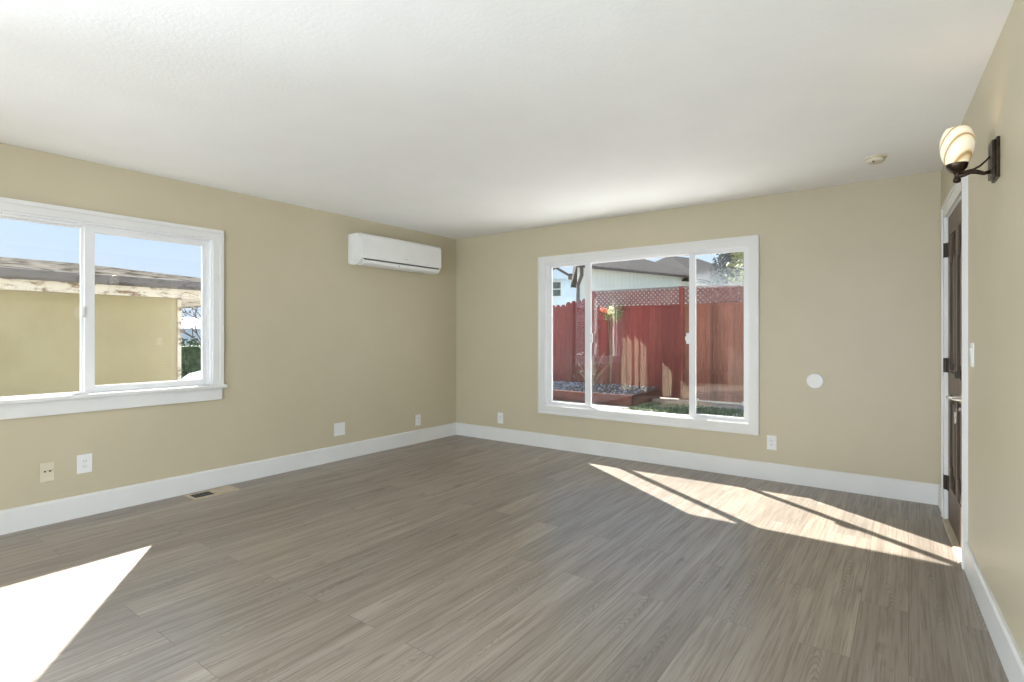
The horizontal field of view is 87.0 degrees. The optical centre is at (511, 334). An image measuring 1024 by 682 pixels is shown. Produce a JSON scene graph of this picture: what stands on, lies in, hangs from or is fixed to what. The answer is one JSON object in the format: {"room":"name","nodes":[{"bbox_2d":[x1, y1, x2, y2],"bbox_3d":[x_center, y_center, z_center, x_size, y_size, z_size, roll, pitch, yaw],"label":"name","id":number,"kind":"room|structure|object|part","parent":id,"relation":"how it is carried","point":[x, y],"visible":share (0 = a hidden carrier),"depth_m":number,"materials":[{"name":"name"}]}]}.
{"room":"empty living room","nodes":[
{"label":"empty living room","id":0,"kind":"room"},
{"bbox_2d":[0,143,455,509],"bbox_3d":[-3.385,0.022,3.212,0.140,2.440,9.170,0,0,36],"label":"wall","id":1,"kind":"structure","parent":0,"point":[315,340],"depth_m":4.75,"materials":[{"name":"paint"}]},
{"bbox_2d":[40,462,53,482],"bbox_3d":[-3.049,0.900,3.542,0.011,0.126,0.074,0,0,36],"label":"phone jack plate","id":2,"kind":"object","parent":1,"relation":"attached to","point":[46,469],"visible":1,"depth_m":3.54,"materials":[{"name":"beige plastic"}]},
{"bbox_2d":[77,453,91,473],"bbox_3d":[-2.931,0.882,3.704,0.010,0.128,0.086,0,0,36],"label":"power outlet","id":3,"kind":"object","parent":1,"relation":"attached to","point":[84,461],"visible":1,"depth_m":3.70,"materials":[{"name":"white plastic"}]},
{"bbox_2d":[0,197,226,419],"bbox_3d":[-2.949,-0.166,3.751,0.165,1.385,1.835,0,0,36],"label":"window","id":4,"kind":"structure","parent":1,"relation":"in","point":[91,397],"depth_m":3.85,"materials":[{"name":"white paint"}]},
{"bbox_3d":[-3.214,-0.176,3.471,0.026,1.148,0.810,0,0,36],"label":"fixed sash","id":5,"kind":"part","parent":4,"relation":"part of","materials":[{"name":"white plastic"}]},
{"bbox_3d":[-2.728,-0.177,4.070,0.028,1.150,0.807,0,0,36],"label":"sliding sash","id":6,"kind":"part","parent":4,"relation":"part of","materials":[{"name":"white plastic"}]},
{"bbox_2d":[0,422,455,534],"bbox_3d":[-2.327,1.167,4.520,0.017,0.150,5.530,0,0,36],"label":"baseboard","id":7,"kind":"structure","parent":1,"relation":"attached to","point":[25,517],"depth_m":4.24,"materials":[{"name":"white paint"}]},
{"bbox_2d":[334,422,344,435],"bbox_3d":[-1.712,0.935,5.365,0.008,0.125,0.125,0,0,36],"label":"blank wall plate","id":8,"kind":"object","parent":1,"relation":"attached to","point":[339,428],"visible":1,"depth_m":5.36,"materials":[{"name":"white plastic"}]},
{"bbox_2d":[348,232,440,274],"bbox_3d":[-1.234,-0.861,5.849,0.206,0.326,1.138,0,0,36],"label":"air conditioner","id":9,"kind":"object","parent":1,"relation":"attached to","point":[368,250],"visible":1,"depth_m":5.67,"materials":[{"name":"white plastic"}]},
{"bbox_2d":[415,414,420,425],"bbox_3d":[-1.081,0.980,6.223,0.009,0.122,0.078,0,0,36],"label":"power outlet","id":10,"kind":"object","parent":1,"relation":"attached to","point":[417,417],"visible":1,"depth_m":6.22,"materials":[{"name":"white plastic"}]},
{"bbox_2d":[0,435,1008,681],"bbox_3d":[-1.246,1.322,1.555,5.550,0.160,9.310,0,0,36],"label":"floor","id":11,"kind":"structure","parent":0,"point":[455,558],"depth_m":2.74,"materials":[{"name":"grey wood"}]},
{"bbox_2d":[184,485,239,499],"bbox_3d":[-2.356,1.239,4.250,0.170,0.006,0.344,0,0,36],"label":"floor vent","id":12,"kind":"object","parent":11,"relation":"in","point":[225,489],"visible":1,"depth_m":4.24,"materials":[{"name":"beige metal"}]},
{"bbox_2d":[0,0,1014,238],"bbox_3d":[-1.246,-1.258,1.555,5.550,0.120,9.310,0,0,36],"label":"ceiling","id":13,"kind":"structure","parent":0,"point":[455,119],"depth_m":2.73,"materials":[{"name":"paint"}]},
{"bbox_2d":[865,154,886,164],"bbox_3d":[2.450,-1.178,3.634,0.124,0.040,0.124,0,0,36],"label":"smoke detector","id":14,"kind":"object","parent":13,"relation":"attached to","point":[878,158],"visible":1,"depth_m":3.60,"materials":[{"name":"beige plastic"}]},
{"bbox_2d":[553,397,743,416],"bbox_3d":[12.758,1.492,20.408,15.600,0.300,72.000,0,0,36],"label":"ground","id":15,"kind":"structure","parent":0,"point":[593,404],"depth_m":10.14,"materials":[{"name":"grey concrete"}]},
{"bbox_2d":[553,299,584,382],"bbox_3d":[0.096,0.242,13.709,4.413,2.200,0.110,0,0,36],"label":"picket fence","id":16,"kind":"object","parent":15,"relation":"on","point":[568,320],"visible":0.16,"depth_m":12.72,"materials":[{"name":"red wood"}]},
{"bbox_2d":[553,381,659,405],"bbox_3d":[0.733,1.217,12.130,4.820,0.250,1.420,0,0,36],"label":"planter bed","id":17,"kind":"object","parent":15,"relation":"on","point":[646,396],"visible":0.44,"depth_m":10.82,"materials":[{"name":"wood"}]},
{"bbox_2d":[571,352,612,387],"bbox_3d":[1.572,0.756,11.145,0.759,0.806,0.824,0,0,-24],"label":"bare shrub","id":18,"kind":"object","parent":17,"relation":"in","point":[593,363],"visible":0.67,"depth_m":11.08,"materials":[{"name":"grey plant"}]},
{"bbox_2d":[553,381,654,394],"bbox_3d":[0.708,1.122,12.168,4.771,0.113,1.376,0,0,36],"label":"gravel","id":19,"kind":"object","parent":17,"relation":"on","point":[557,382],"visible":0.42,"depth_m":11.48,"materials":[{"name":"grey gravel"}]},
{"bbox_2d":[600,299,626,385],"bbox_3d":[2.153,0.172,11.559,0.614,1.881,0.485,0,0,36],"label":"rose bush","id":20,"kind":"object","parent":17,"relation":"on","point":[611,310],"visible":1,"depth_m":11.60,"materials":[{"name":"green plant"}]},
{"bbox_2d":[571,256,741,306],"bbox_3d":[5.051,-1.208,23.304,11.220,5.100,7.200,0,0,-35],"label":"house","id":21,"kind":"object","parent":15,"relation":"on","point":[673,271],"visible":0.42,"depth_m":20.05,"materials":[{"name":"white"}]},
{"bbox_2d":[592,283,743,402],"bbox_3d":[4.644,0.172,10.225,7.010,2.340,0.100,0,0,36],"label":"lattice fence","id":22,"kind":"object","parent":15,"relation":"on","point":[650,348],"visible":0.32,"depth_m":11.19,"materials":[{"name":"red wood"}]},
{"bbox_3d":[1.853,0.172,12.269,0.090,2.340,0.090,0,0,36],"label":"post","id":23,"kind":"part","parent":22,"relation":"part of","materials":[{"name":"red wood"}]},
{"bbox_3d":[2.666,-0.613,11.669,1.930,0.050,0.035,0,0,36],"label":"rail","id":24,"kind":"part","parent":22,"relation":"part of","materials":[{"name":"red wood"}]},
{"bbox_3d":[2.673,-0.798,11.680,1.962,0.352,0.015,0,0,36],"label":"lattice panel","id":25,"kind":"part","parent":22,"relation":"part of","materials":[{"name":"red wood"}]},
{"bbox_3d":[2.673,-0.978,11.679,2.060,0.040,0.090,0,0,36],"label":"cap rail","id":26,"kind":"part","parent":22,"relation":"part of","materials":[{"name":"wood"}]},
{"bbox_3d":[2.681,0.352,11.690,1.930,1.920,0.023,0,0,36],"label":"board panel","id":27,"kind":"part","parent":22,"relation":"part of","materials":[{"name":"red wood"}]},
{"bbox_3d":[3.481,0.172,11.073,0.090,2.340,0.090,0,0,36],"label":"post","id":28,"kind":"part","parent":22,"relation":"part of","materials":[{"name":"red wood"}]},
{"bbox_3d":[4.474,-0.978,10.356,2.490,0.040,0.090,0,0,36],"label":"cap rail","id":29,"kind":"part","parent":22,"relation":"part of","materials":[{"name":"wood"}]},
{"bbox_3d":[4.467,0.740,10.346,2.360,0.085,0.035,0,0,36],"label":"rail","id":30,"kind":"part","parent":22,"relation":"part of","materials":[{"name":"brown wood"}]},
{"bbox_3d":[4.467,-0.613,10.346,2.360,0.050,0.035,0,0,36],"label":"rail","id":31,"kind":"part","parent":22,"relation":"part of","materials":[{"name":"wood"}]},
{"bbox_3d":[4.474,-0.798,10.356,2.392,0.352,0.015,0,0,36],"label":"lattice panel","id":32,"kind":"part","parent":22,"relation":"part of","materials":[{"name":"red wood"}]},
{"bbox_3d":[4.482,0.352,10.367,2.360,1.920,0.022,0,0,36],"label":"board panel","id":33,"kind":"part","parent":22,"relation":"part of","materials":[{"name":"brown wood"}]},
{"bbox_2d":[618,401,743,417],"bbox_3d":[4.053,1.312,8.488,4.814,0.060,1.964,0,0,36],"label":"lawn","id":34,"kind":"structure","parent":15,"relation":"on","point":[667,407],"depth_m":9.53,"materials":[{"name":"green plant"}]},
{"bbox_2d":[652,398,711,405],"bbox_3d":[3.304,1.317,10.527,1.140,0.070,0.400,0,0,36],"label":"flat stone","id":35,"kind":"object","parent":15,"relation":"on","point":[676,401],"visible":0.78,"depth_m":10.44,"materials":[{"name":"grey stone"}]},
{"bbox_2d":[696,398,743,405],"bbox_3d":[3.985,1.287,10.349,0.965,0.101,0.101,0,0,36],"label":"pipe","id":36,"kind":"object","parent":15,"relation":"on","point":[697,399],"visible":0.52,"depth_m":10.30,"materials":[{"name":"white plastic"}]},
{"bbox_2d":[708,251,743,302],"bbox_3d":[7.282,-1.956,18.235,1.352,6.614,1.280,0,0,36],"label":"leafy tree","id":37,"kind":"object","parent":15,"relation":"on","point":[721,279],"visible":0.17,"depth_m":18.11,"materials":[{"name":"green plant"}]},
{"bbox_2d":[725,252,743,301],"bbox_3d":[6.814,-1.042,13.671,2.783,4.782,1.931,0,0,36],"label":"leafy tree","id":38,"kind":"object","parent":15,"relation":"on","point":[739,255],"visible":0.04,"depth_m":14.09,"materials":[{"name":"green plant"}]},
{"bbox_2d":[456,171,940,484],"bbox_3d":[1.319,0.022,5.351,4.910,2.440,0.153,0,0,36],"label":"wall","id":39,"kind":"structure","parent":0,"point":[850,274],"depth_m":4.47,"materials":[{"name":"paint"}]},
{"bbox_2d":[498,412,502,423],"bbox_3d":[-0.138,0.974,6.336,0.076,0.126,0.010,0,0,36],"label":"power outlet","id":40,"kind":"object","parent":39,"relation":"attached to","point":[500,415],"visible":1,"depth_m":6.33,"materials":[{"name":"white plastic"}]},
{"bbox_2d":[538,235,758,434],"bbox_3d":[1.250,0.001,5.384,2.278,1.728,0.151,0,0,36],"label":"window","id":41,"kind":"structure","parent":39,"relation":"in","point":[749,424],"depth_m":5.13,"materials":[{"name":"white paint"}]},
{"bbox_3d":[0.623,0.001,5.838,0.522,1.528,0.028,0,0,36],"label":"sliding sash","id":42,"kind":"part","parent":41,"relation":"part of","materials":[{"name":"white plastic"}]},
{"bbox_3d":[1.260,0.004,5.403,1.143,1.538,0.024,0,0,36],"label":"fixed sash","id":43,"kind":"part","parent":41,"relation":"part of","materials":[{"name":"white plastic"}]},
{"bbox_3d":[1.875,0.001,4.918,0.515,1.528,0.028,0,0,36],"label":"sliding sash","id":44,"kind":"part","parent":41,"relation":"part of","materials":[{"name":"white plastic"}]},
{"bbox_2d":[456,422,939,504],"bbox_3d":[1.212,1.167,5.340,4.750,0.150,0.017,0,0,36],"label":"baseboard","id":45,"kind":"structure","parent":39,"relation":"attached to","point":[914,491],"depth_m":4.81,"materials":[{"name":"white paint"}]},
{"bbox_2d":[767,435,776,449],"bbox_3d":[2.216,0.918,4.608,0.076,0.122,0.010,0,0,36],"label":"power outlet","id":46,"kind":"object","parent":39,"relation":"attached to","point":[771,440],"visible":1,"depth_m":4.61,"materials":[{"name":"white plastic"}]},
{"bbox_2d":[941,0,1023,658],"bbox_3d":[0.639,0.022,0.056,0.140,2.440,9.270,0,0,34],"label":"wall","id":47,"kind":"structure","parent":0,"point":[996,107],"depth_m":2.18,"materials":[{"name":"paint"}]},
{"bbox_2d":[942,519,961,563],"bbox_3d":[2.694,1.234,3.260,0.085,0.016,0.823,0,0,34],"label":"threshold","id":48,"kind":"object","parent":47,"relation":"attached to","point":[955,545],"depth_m":3.24,"materials":[{"name":"brown wood"}]},
{"bbox_2d":[943,199,961,549],"bbox_3d":[2.689,0.226,3.291,0.118,2.008,0.862,0,0,34],"label":"door","id":49,"kind":"structure","parent":47,"relation":"in","point":[952,482],"depth_m":3.30,"materials":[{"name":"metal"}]},
{"bbox_3d":[2.787,0.686,3.401,0.022,0.597,0.243,0,0,34],"label":"panel moulding","id":50,"kind":"part","parent":49,"relation":"part of","materials":[{"name":"brown wood"}]},
{"bbox_3d":[2.787,-0.203,3.401,0.022,0.879,0.242,0,0,34],"label":"panel moulding","id":51,"kind":"part","parent":49,"relation":"part of","materials":[{"name":"brown wood"}]},
{"bbox_3d":[2.794,0.686,3.396,0.020,0.488,0.147,0,0,34],"label":"raised panel","id":52,"kind":"part","parent":49,"relation":"part of","materials":[{"name":"brown wood"}]},
{"bbox_3d":[2.794,-0.203,3.396,0.020,0.770,0.147,0,0,34],"label":"raised panel","id":53,"kind":"part","parent":49,"relation":"part of","materials":[{"name":"brown wood"}]},
{"bbox_3d":[2.523,0.357,3.079,0.076,0.062,0.160,0,0,36],"label":"lever handle","id":54,"kind":"part","parent":49,"relation":"part of","materials":[{"name":"silver metal"}]},
{"bbox_3d":[2.600,0.686,3.119,0.022,0.597,0.243,0,0,34],"label":"panel moulding","id":55,"kind":"part","parent":49,"relation":"part of","materials":[{"name":"brown wood"}]},
{"bbox_3d":[2.600,-0.203,3.119,0.022,0.879,0.243,0,0,34],"label":"panel moulding","id":56,"kind":"part","parent":49,"relation":"part of","materials":[{"name":"brown wood"}]},
{"bbox_3d":[2.607,0.686,3.115,0.020,0.488,0.147,0,0,34],"label":"raised panel","id":57,"kind":"part","parent":49,"relation":"part of","materials":[{"name":"brown wood"}]},
{"bbox_3d":[2.607,-0.203,3.115,0.020,0.770,0.147,0,0,34],"label":"raised panel","id":58,"kind":"part","parent":49,"relation":"part of","materials":[{"name":"brown wood"}]},
{"bbox_2d":[941,176,967,569],"bbox_3d":[2.715,0.182,3.246,0.125,2.120,1.006,0,0,34],"label":"trim","id":59,"kind":"structure","parent":47,"relation":"attached to","point":[959,191],"depth_m":3.21,"materials":[{"name":"white paint"}]},
{"bbox_2d":[939,125,999,182],"bbox_3d":[1.893,-0.746,2.243,0.186,0.234,0.117,0,0,34],"label":"wall sconce","id":60,"kind":"object","parent":47,"relation":"attached to","point":[957,143],"visible":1,"depth_m":2.22,"materials":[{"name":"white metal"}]},
{"bbox_3d":[1.864,-0.784,2.262,0.117,0.158,0.117,0,0,34],"label":"lamp shade","id":61,"kind":"part","parent":60,"relation":"part of","materials":[{"name":"white glass"}]},
{"bbox_3d":[1.909,-0.670,2.232,0.112,0.034,0.020,0,0,34],"label":"arm","id":62,"kind":"part","parent":60,"relation":"part of"},
{"bbox_3d":[1.961,-0.711,2.198,0.024,0.164,0.110,0,0,34],"label":"plate","id":63,"kind":"part","parent":60,"relation":"part of","materials":[{"name":"black metal"}]},
{"bbox_2d":[969,343,973,366],"bbox_3d":[2.311,0.099,2.716,0.013,0.120,0.076,0,0,33],"label":"light switch","id":64,"kind":"object","parent":47,"relation":"attached to","point":[971,349],"visible":1,"depth_m":2.70,"materials":[{"name":"white plastic"}]},
{"bbox_2d":[938,485,1023,681],"bbox_3d":[0.577,1.167,0.105,0.017,0.150,9.182,0,0,34],"label":"baseboard","id":65,"kind":"structure","parent":47,"relation":"attached to","point":[1010,656],"depth_m":2.18,"materials":[{"name":"white paint"}]},
{"label":"outside","id":66,"kind":"structure","parent":0,"visible":0},
{"bbox_3d":[-14.316,2.942,47.740,60.400,0.400,120.000,0,0,36],"label":"street","id":67,"kind":"object","parent":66,"visible":0},
{"bbox_2d":[0,257,200,396],"bbox_3d":[-9.762,0.772,5.527,7.120,3.940,11.750,0,0,36],"label":"neighboring building","id":68,"kind":"structure","parent":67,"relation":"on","point":[138,313],"depth_m":6.46,"materials":[{"name":"yellow paint"}]},
{"bbox_2d":[181,336,200,378],"bbox_3d":[-12.648,1.495,21.967,1.821,3.011,5.603,0,0,36],"label":"hedge","id":69,"kind":"object","parent":67,"relation":"on","point":[191,354],"visible":0.08,"depth_m":21.15,"materials":[{"name":"green plant"}]},
{"bbox_2d":[181,317,200,345],"bbox_3d":[-22.305,0.742,40.580,6.600,4.000,15.800,0,0,36],"label":"building","id":70,"kind":"structure","parent":67,"relation":"on","point":[187,328],"depth_m":36.65,"materials":[{"name":"white"}]},
{"bbox_2d":[181,308,200,343],"bbox_3d":[-7.494,0.105,16.793,6.147,5.293,4.047,0,0,-30],"label":"bare tree","id":71,"kind":"object","parent":67,"relation":"on","point":[196,309],"visible":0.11,"depth_m":16.08,"materials":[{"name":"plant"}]},
{"bbox_2d":[181,371,200,379],"bbox_3d":[-10.401,2.012,18.949,1.760,1.460,4.508,0,0,36],"label":"car","id":72,"kind":"object","parent":67,"relation":"on","point":[195,375],"visible":0.02,"depth_m":18.63,"materials":[{"name":"white paint"}]},
{"bbox_2d":[553,268,575,306],"bbox_3d":[2.006,-1.333,35.422,6.800,5.350,8.070,0,0,5],"label":"house","id":73,"kind":"structure","parent":67,"relation":"on","point":[563,293],"depth_m":31.54,"materials":[{"name":"white paint"}]}
]}

